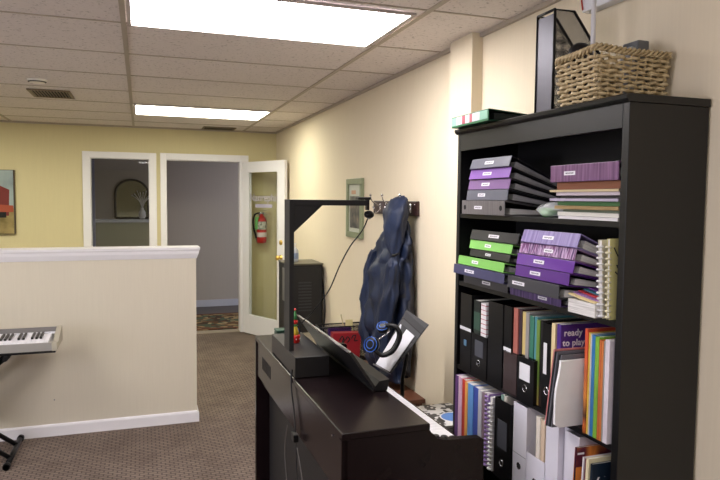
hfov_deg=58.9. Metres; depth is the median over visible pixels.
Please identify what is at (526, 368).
magazine file
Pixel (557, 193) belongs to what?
magazine
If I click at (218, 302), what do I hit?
baseboard
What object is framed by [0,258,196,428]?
wall
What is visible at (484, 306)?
book
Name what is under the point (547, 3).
trim
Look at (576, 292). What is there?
sheaf
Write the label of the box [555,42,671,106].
wicker basket
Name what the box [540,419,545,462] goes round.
book
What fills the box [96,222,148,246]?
wall
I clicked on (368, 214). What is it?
webcam
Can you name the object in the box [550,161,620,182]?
ring binder
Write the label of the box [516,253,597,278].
ring binder
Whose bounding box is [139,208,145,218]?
vase
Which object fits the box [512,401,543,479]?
magazine file
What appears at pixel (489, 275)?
ring binder
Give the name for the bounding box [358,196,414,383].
jacket
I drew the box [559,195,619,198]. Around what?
folder
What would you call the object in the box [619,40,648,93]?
device
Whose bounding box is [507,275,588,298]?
ring binder
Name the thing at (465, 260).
ring binder
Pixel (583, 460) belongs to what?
magazine
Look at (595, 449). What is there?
book
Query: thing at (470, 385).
book
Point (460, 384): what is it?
book
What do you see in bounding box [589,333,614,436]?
book
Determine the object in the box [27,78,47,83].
smoke detector
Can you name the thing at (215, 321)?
hallway rug
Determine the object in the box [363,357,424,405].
table
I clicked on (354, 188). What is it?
framed print
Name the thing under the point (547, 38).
holder
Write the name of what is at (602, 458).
magazine
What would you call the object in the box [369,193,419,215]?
coat rack
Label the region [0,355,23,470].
keyboard stand
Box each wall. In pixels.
[0,122,275,319]
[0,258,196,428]
[94,159,237,299]
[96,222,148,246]
[276,0,719,479]
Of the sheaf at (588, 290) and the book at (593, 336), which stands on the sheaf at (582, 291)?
the sheaf at (588, 290)
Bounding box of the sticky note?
[345,319,352,325]
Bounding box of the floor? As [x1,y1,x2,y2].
[0,305,256,479]
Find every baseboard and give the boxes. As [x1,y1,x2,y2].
[0,406,198,441]
[196,299,237,306]
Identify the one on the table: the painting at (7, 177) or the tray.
the tray
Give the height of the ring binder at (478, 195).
0.075 m
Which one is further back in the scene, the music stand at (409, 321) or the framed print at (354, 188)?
the framed print at (354, 188)
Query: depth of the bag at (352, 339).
4.48 m
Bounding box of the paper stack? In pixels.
[568,298,599,317]
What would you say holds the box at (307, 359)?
on the digital piano at (351, 424)
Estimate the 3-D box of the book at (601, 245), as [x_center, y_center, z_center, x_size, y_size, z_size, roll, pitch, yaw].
[0.795,0.114,1.908,0.208,0.232,0.037,-1,4,-19]
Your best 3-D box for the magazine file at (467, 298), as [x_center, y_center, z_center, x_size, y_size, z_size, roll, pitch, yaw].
[0.554,0.382,2.705,0.242,0.318,0.093,-1,4,-19]
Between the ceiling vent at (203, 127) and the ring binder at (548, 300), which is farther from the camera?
the ceiling vent at (203, 127)
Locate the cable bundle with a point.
(294, 436)
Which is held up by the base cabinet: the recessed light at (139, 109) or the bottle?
the bottle
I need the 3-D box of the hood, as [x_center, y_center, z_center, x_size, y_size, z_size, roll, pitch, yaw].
[0.216,-0.078,3.858,0.154,0.382,0.247,-1,4,-19]
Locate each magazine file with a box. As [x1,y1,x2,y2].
[460,291,493,371]
[471,295,526,380]
[487,300,522,387]
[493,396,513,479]
[503,304,533,360]
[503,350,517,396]
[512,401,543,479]
[517,354,537,405]
[526,437,544,479]
[541,320,580,412]
[545,426,564,479]
[563,427,570,479]
[565,430,596,479]
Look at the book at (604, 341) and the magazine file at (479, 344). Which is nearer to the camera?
the book at (604, 341)
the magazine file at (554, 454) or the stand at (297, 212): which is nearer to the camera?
the magazine file at (554, 454)
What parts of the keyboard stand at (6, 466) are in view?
leg, leg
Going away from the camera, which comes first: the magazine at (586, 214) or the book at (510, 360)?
the magazine at (586, 214)
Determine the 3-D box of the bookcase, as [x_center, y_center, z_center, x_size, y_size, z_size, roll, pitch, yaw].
[0.703,0.523,2.347,0.303,1.930,1.021,-1,4,-19]
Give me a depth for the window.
7.20 m
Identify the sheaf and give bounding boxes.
[568,293,598,303]
[573,291,598,301]
[578,290,598,297]
[584,289,598,295]
[589,287,598,291]
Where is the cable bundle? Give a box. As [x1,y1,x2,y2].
[284,369,302,479]
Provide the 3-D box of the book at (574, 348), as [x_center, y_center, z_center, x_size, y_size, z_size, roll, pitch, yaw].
[0.698,0.460,2.032,0.220,0.248,0.042,-1,4,-19]
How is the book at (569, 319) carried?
on the bookcase
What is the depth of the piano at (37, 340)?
3.91 m
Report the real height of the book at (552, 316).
0.303 m
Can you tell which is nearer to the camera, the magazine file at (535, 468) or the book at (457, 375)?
the magazine file at (535, 468)
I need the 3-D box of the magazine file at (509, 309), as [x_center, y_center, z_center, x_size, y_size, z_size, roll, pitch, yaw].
[0.660,0.402,2.405,0.242,0.318,0.052,-1,4,-19]
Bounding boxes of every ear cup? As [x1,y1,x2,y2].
[364,336,379,352]
[376,321,389,333]
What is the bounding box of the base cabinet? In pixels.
[278,259,325,332]
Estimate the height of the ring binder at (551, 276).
0.071 m
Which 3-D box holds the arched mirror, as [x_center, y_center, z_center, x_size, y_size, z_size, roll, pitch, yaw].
[-3.273,-0.590,9.145,0.477,0.578,0.032,-1,4,-19]
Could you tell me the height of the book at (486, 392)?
0.290 m
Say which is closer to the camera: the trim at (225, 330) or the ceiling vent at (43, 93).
the ceiling vent at (43, 93)
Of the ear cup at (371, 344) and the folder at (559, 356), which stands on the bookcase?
the folder at (559, 356)
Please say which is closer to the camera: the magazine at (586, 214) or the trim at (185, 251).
the magazine at (586, 214)
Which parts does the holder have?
plate, rim rod, rim rod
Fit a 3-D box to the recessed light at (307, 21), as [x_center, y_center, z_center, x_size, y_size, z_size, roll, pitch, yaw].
[-0.419,-0.989,2.863,1.186,0.011,0.636,-1,4,-19]
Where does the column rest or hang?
attached to the wall at (393, 135)
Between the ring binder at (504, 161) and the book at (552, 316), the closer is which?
the book at (552, 316)
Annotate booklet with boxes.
[504,395,517,404]
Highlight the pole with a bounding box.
[590,0,595,97]
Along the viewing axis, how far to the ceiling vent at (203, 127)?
7.38 m
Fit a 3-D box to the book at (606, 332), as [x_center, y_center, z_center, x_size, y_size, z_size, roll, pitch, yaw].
[0.797,0.435,1.958,0.220,0.310,0.006,-1,4,-19]
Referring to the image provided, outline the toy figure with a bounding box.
[294,308,299,342]
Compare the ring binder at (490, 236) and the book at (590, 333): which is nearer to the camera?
the book at (590, 333)
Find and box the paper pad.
[553,358,584,427]
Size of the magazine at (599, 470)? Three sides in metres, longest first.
0.272 x 0.220 x 0.010 m
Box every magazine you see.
[550,198,619,201]
[554,205,619,210]
[556,192,619,195]
[558,212,619,217]
[558,216,618,220]
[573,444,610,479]
[581,453,610,479]
[585,454,610,479]
[590,460,610,479]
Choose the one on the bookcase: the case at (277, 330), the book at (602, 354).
the book at (602, 354)
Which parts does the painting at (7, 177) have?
painted doorway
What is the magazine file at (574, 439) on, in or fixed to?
on the bookcase
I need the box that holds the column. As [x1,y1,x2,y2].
[444,32,482,403]
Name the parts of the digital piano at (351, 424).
panel, panel, panel, lid, panel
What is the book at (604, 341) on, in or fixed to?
on the bookcase
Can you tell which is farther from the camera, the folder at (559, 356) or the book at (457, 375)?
the book at (457, 375)
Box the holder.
[534,8,612,112]
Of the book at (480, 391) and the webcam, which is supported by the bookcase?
the book at (480, 391)
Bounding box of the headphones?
[364,321,401,357]
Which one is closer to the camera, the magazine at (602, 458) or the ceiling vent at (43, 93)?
the magazine at (602, 458)
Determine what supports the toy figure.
on the box at (307, 359)
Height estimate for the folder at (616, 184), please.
0.023 m
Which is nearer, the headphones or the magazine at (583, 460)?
the magazine at (583, 460)
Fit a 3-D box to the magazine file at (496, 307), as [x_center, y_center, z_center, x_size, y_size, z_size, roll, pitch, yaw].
[0.631,0.397,2.484,0.240,0.318,0.104,-1,4,-19]
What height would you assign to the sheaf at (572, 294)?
0.015 m
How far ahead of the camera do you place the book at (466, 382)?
2.63 m
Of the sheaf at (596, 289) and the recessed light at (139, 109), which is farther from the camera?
the recessed light at (139, 109)
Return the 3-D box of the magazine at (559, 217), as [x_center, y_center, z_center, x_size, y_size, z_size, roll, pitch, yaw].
[0.797,-0.067,1.985,0.225,0.009,0.273,-1,4,-19]
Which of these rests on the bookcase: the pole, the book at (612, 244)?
the book at (612, 244)
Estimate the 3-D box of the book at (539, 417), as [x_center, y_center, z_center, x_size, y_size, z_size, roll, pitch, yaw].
[0.706,0.754,2.229,0.200,0.300,0.023,-1,4,-19]
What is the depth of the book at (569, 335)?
2.05 m
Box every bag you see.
[331,331,360,357]
[540,208,556,216]
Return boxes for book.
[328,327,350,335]
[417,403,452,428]
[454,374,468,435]
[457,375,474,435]
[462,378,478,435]
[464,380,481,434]
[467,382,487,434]
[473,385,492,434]
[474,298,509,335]
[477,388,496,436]
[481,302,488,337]
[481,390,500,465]
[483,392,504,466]
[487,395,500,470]
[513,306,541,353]
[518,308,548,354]
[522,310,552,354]
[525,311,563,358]
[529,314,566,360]
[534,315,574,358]
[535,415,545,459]
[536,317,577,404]
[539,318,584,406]
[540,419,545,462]
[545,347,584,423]
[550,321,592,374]
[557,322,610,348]
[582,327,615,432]
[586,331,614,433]
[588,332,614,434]
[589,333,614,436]
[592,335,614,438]
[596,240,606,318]
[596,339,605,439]
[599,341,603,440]
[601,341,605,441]
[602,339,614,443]
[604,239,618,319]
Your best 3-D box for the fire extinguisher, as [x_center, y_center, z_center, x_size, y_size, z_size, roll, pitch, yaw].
[-1.195,-0.167,7.726,0.139,0.410,0.184,3,4,32]
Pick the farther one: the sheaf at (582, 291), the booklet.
the booklet
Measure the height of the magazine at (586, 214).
0.012 m
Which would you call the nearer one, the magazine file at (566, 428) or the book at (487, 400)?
the magazine file at (566, 428)
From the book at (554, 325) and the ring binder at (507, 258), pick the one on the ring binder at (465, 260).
the ring binder at (507, 258)
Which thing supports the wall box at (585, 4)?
attached to the wall at (393, 135)
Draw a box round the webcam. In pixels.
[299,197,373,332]
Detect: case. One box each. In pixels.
[274,328,283,333]
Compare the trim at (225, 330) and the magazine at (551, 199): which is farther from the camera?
the trim at (225, 330)
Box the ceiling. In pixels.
[0,0,546,131]
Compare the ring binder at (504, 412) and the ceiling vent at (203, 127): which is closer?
the ring binder at (504, 412)
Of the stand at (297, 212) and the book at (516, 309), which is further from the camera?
the stand at (297, 212)
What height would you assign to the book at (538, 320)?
0.296 m
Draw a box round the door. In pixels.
[160,153,286,334]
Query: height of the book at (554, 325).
0.312 m
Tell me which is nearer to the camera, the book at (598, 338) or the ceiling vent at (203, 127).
the book at (598, 338)
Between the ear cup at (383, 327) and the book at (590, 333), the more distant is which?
the ear cup at (383, 327)
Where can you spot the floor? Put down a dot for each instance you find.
(221, 445)
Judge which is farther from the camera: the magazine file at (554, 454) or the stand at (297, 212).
the stand at (297, 212)
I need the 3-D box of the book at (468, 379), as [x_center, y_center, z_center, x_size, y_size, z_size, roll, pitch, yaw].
[0.537,0.729,2.700,0.220,0.296,0.028,-1,4,-19]
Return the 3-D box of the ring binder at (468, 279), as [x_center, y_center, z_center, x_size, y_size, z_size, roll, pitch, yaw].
[0.616,0.168,2.571,0.263,0.038,0.340,-1,4,-19]
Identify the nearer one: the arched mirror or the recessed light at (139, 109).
the recessed light at (139, 109)
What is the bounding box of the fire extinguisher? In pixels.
[252,209,269,242]
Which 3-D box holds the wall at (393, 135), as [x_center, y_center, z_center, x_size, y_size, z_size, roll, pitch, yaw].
[1.110,0.305,1.828,0.120,2.440,13.090,-1,4,-19]
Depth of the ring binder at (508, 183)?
2.40 m
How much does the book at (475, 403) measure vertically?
0.292 m
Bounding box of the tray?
[316,322,365,359]
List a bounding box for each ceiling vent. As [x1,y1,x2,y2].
[26,88,74,98]
[201,126,235,130]
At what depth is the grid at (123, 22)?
3.77 m
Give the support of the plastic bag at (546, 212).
on the bookcase
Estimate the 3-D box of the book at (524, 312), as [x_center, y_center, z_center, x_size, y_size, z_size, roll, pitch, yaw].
[0.683,0.409,2.314,0.205,0.308,0.024,-1,4,-19]
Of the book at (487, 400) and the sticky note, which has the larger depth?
the sticky note
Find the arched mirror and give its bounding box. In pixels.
[114,179,148,218]
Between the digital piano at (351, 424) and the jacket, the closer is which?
the digital piano at (351, 424)
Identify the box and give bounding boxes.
[272,332,328,377]
[581,0,624,13]
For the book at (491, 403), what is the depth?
2.45 m
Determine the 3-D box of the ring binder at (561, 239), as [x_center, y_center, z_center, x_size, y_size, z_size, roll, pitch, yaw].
[0.745,0.033,2.173,0.255,0.126,0.310,-1,4,-19]
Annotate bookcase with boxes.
[453,93,710,479]
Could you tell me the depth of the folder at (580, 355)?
1.96 m
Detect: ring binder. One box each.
[452,108,526,128]
[454,263,517,284]
[458,255,515,273]
[462,200,562,215]
[464,275,509,292]
[466,190,562,209]
[468,178,567,201]
[469,167,561,195]
[469,239,522,255]
[470,155,556,186]
[470,229,522,246]
[470,249,529,266]
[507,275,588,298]
[510,288,567,306]
[515,264,598,287]
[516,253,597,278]
[519,242,597,267]
[521,229,597,255]
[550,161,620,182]
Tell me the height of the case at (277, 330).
0.037 m
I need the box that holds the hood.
[383,196,409,257]
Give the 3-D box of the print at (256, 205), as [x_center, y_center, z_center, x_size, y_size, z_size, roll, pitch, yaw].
[-1.115,-0.394,7.379,0.320,0.040,0.001,4,5,44]
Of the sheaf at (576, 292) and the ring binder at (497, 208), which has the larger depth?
the ring binder at (497, 208)
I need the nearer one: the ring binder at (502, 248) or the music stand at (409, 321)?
the ring binder at (502, 248)
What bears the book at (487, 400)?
on the bookcase
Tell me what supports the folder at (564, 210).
on the magazine at (586, 214)
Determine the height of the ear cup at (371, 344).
0.080 m
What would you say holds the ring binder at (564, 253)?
on the ring binder at (565, 266)
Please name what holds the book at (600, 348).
on the bookcase
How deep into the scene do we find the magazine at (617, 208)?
1.93 m
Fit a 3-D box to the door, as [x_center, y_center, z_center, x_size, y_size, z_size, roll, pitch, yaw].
[-1.552,0.078,7.337,1.391,2.145,0.935,-1,4,-19]
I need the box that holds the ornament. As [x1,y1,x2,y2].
[131,191,148,218]
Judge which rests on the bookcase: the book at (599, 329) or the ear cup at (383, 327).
the book at (599, 329)
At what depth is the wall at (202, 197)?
9.50 m
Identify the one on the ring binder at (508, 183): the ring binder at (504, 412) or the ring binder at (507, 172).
the ring binder at (507, 172)
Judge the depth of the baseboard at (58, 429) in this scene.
4.44 m
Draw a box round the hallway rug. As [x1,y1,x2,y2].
[196,312,238,330]
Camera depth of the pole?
2.06 m
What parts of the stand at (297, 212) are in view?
post, arm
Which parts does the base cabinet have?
switch panel, door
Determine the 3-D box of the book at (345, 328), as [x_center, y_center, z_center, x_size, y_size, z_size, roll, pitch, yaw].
[-0.147,0.745,4.566,0.170,0.239,0.030,-1,4,-19]
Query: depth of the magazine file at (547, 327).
2.13 m
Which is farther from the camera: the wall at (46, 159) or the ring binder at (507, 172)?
the wall at (46, 159)
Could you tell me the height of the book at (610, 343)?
0.306 m
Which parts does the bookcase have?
panel, shelf, shelf, shelf, panel, panel, panel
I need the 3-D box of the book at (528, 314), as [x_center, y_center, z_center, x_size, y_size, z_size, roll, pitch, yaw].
[0.687,0.410,2.290,0.205,0.309,0.020,-1,4,-19]
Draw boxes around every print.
[255,204,271,207]
[346,178,363,238]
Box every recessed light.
[126,0,416,47]
[133,103,271,120]
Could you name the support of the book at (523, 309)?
on the bookcase
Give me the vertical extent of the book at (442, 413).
0.017 m
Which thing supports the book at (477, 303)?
in the magazine file at (479, 344)
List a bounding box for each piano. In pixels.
[0,325,62,355]
[255,315,483,479]
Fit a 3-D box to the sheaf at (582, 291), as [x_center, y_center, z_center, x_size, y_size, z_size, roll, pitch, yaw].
[0.777,0.168,1.977,0.150,0.015,0.115,-1,4,-19]
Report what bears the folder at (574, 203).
on the magazine at (617, 208)
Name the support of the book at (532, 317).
on the bookcase
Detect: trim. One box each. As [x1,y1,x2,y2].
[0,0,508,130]
[0,0,561,133]
[0,245,199,261]
[91,159,95,246]
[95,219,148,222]
[196,329,239,333]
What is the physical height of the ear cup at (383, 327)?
0.057 m
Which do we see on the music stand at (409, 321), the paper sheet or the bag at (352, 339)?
the paper sheet
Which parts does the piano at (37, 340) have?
control panel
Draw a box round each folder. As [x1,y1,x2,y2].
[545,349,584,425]
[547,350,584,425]
[549,352,584,426]
[550,189,619,191]
[551,353,584,427]
[557,180,620,189]
[557,201,619,205]
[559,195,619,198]
[563,209,619,212]
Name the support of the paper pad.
on the bookcase
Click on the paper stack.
(575, 305)
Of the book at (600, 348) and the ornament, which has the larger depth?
the ornament
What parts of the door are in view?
door knob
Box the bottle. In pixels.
[294,243,298,261]
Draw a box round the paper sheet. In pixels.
[376,324,414,371]
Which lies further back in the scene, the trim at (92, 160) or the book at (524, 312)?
the trim at (92, 160)
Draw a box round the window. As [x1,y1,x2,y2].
[82,151,156,246]
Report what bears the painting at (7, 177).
attached to the wall at (46, 159)
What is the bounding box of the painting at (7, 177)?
[0,170,15,233]
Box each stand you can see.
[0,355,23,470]
[284,199,367,350]
[373,310,428,396]
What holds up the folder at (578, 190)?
on the magazine at (557, 193)
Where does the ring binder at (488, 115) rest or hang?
on the bookcase

